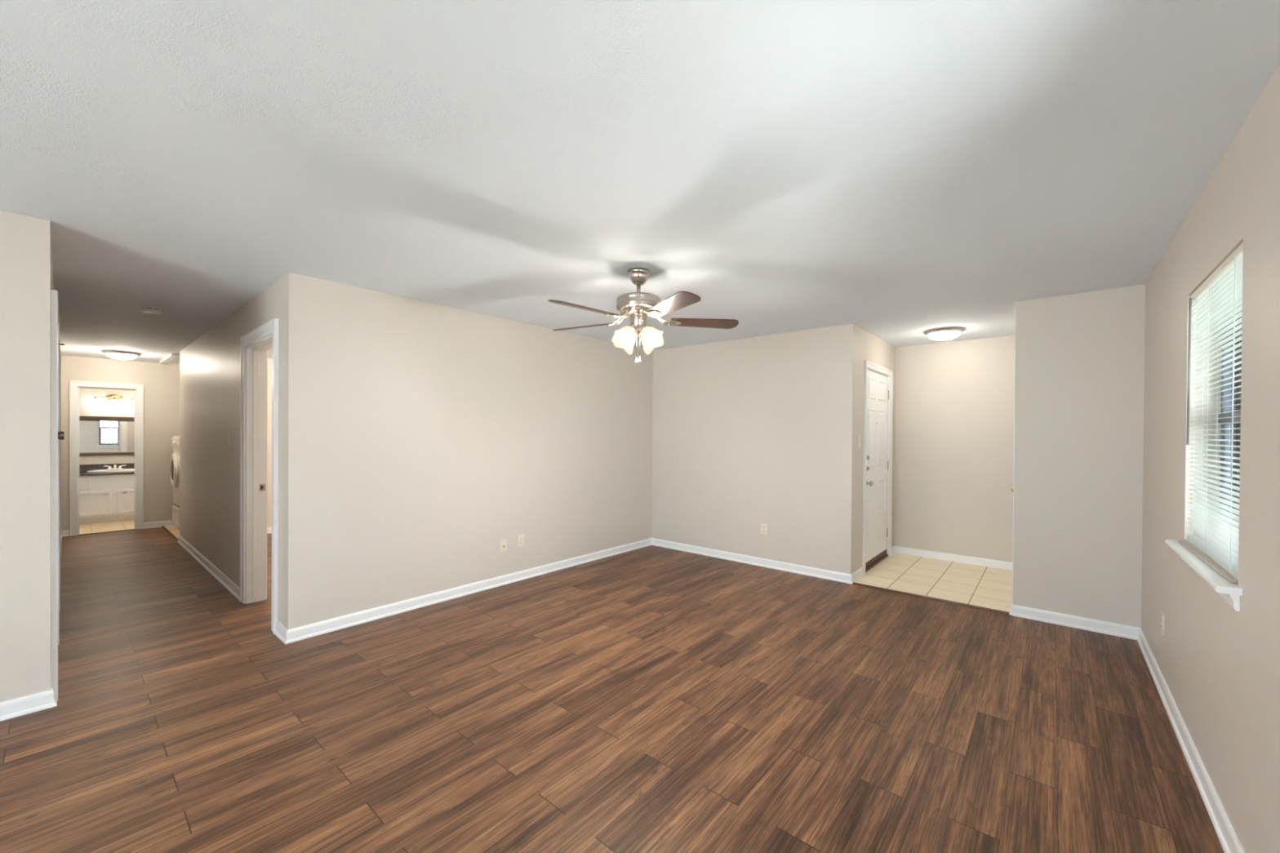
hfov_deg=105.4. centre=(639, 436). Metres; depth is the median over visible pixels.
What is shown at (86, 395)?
wall
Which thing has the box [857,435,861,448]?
light switch
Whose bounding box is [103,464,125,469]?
faucet
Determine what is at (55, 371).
door frame
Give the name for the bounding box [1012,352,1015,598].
door frame
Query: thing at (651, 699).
floor
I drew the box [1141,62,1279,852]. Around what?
wall
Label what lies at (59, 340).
door frame
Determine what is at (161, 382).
wall
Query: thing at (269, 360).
wall
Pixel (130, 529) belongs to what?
threshold
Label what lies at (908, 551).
baseboard
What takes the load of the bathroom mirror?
attached to the wall at (86, 395)
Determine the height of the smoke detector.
0.041 m
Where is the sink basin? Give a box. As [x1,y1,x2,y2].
[86,468,134,472]
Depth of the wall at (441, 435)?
3.84 m
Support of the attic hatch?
attached to the ceiling
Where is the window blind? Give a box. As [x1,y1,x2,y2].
[1177,242,1243,584]
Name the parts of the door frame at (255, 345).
strike plate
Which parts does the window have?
sill, frame, sash, glass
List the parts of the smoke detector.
plate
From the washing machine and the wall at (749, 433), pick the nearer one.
the wall at (749, 433)
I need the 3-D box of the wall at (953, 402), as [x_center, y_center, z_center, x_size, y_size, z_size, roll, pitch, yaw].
[3.136,0.214,4.993,1.450,2.540,1.292,1,0,40]
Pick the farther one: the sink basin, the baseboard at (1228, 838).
the sink basin
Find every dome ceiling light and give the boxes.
[101,350,141,359]
[924,327,964,340]
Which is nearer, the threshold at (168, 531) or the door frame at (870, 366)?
the door frame at (870, 366)
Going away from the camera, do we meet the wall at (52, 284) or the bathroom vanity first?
the wall at (52, 284)
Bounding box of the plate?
[500,538,506,552]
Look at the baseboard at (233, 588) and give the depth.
5.23 m
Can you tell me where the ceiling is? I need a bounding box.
[0,0,1279,363]
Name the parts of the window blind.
ladder cord, rail, ladder cord, head rail, ladder cord, lift cord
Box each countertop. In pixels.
[79,462,134,475]
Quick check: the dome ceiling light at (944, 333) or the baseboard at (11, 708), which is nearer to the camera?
the baseboard at (11, 708)
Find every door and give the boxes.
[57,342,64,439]
[865,369,888,572]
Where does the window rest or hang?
in the wall at (1219, 664)
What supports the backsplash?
attached to the wall at (86, 395)
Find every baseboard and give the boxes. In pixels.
[0,688,57,721]
[60,520,271,600]
[274,537,652,644]
[652,537,863,584]
[891,546,1012,570]
[1008,598,1244,852]
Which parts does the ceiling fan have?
blade, blade, lamp shade, lamp shade, bulb, bulb, lamp shade, lamp shade, blade, blade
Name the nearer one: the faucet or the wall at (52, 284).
the wall at (52, 284)
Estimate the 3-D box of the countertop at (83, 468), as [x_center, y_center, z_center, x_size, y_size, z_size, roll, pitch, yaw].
[-8.383,0.517,7.793,0.523,0.149,1.280,1,0,40]
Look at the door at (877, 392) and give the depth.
5.26 m
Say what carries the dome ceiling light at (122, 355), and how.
attached to the ceiling
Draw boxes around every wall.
[0,209,653,702]
[50,235,54,289]
[60,355,179,536]
[79,387,134,464]
[179,272,311,629]
[266,358,271,527]
[651,284,1145,627]
[866,331,1015,562]
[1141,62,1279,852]
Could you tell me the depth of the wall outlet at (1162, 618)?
2.66 m
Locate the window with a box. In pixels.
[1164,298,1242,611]
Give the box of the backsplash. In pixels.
[79,462,134,471]
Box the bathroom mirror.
[79,415,134,456]
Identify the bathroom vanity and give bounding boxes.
[79,474,134,524]
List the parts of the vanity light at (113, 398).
lamp shade, plate, arm, lamp shade, lamp shade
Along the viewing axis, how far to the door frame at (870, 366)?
5.42 m
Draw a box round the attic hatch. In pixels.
[159,353,179,364]
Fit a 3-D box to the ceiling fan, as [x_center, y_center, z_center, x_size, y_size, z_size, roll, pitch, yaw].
[-0.048,-0.768,3.118,1.269,0.596,1.249,1,0,40]
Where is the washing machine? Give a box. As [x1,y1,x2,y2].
[169,435,179,529]
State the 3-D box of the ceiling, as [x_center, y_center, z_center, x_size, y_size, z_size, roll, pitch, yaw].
[-3.282,-1.144,4.904,12.914,0.209,10.087,1,0,40]
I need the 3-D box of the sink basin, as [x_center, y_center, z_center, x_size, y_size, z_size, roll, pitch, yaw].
[-8.393,0.540,7.802,0.418,0.025,0.612,1,0,40]
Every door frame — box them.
[50,289,59,701]
[58,339,61,611]
[69,380,143,536]
[240,318,278,634]
[862,360,893,574]
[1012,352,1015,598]
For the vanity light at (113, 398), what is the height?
0.200 m
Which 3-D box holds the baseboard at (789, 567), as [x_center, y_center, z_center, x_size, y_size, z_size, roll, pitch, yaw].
[1.177,1.326,5.476,2.424,0.084,0.366,1,0,40]
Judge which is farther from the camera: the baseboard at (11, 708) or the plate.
the plate
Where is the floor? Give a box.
[0,520,1224,852]
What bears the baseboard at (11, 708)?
attached to the wall at (441, 435)
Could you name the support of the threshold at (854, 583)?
on the floor
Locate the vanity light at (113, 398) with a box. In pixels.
[89,394,134,407]
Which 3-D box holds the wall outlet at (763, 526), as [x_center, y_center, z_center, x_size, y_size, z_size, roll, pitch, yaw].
[1.308,0.976,5.146,0.072,0.116,0.009,1,0,40]
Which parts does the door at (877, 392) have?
knob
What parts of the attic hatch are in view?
hatch panel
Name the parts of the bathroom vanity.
drawer, door, door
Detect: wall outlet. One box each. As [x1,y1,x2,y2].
[517,533,524,546]
[760,523,767,535]
[1160,611,1164,635]
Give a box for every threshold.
[78,528,135,535]
[161,525,177,541]
[852,582,1010,615]
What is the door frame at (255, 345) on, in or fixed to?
attached to the wall at (210, 366)
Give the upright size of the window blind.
1.147 m
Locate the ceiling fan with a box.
[548,267,738,363]
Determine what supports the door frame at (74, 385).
attached to the wall at (161, 382)
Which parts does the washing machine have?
door glass, pedestal drawer, control panel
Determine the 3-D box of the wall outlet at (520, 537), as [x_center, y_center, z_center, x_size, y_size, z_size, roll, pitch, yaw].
[-1.127,0.985,4.620,0.009,0.116,0.072,1,0,40]
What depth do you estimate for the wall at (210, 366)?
4.21 m
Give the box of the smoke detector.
[139,306,164,314]
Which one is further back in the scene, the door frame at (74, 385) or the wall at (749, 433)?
the door frame at (74, 385)

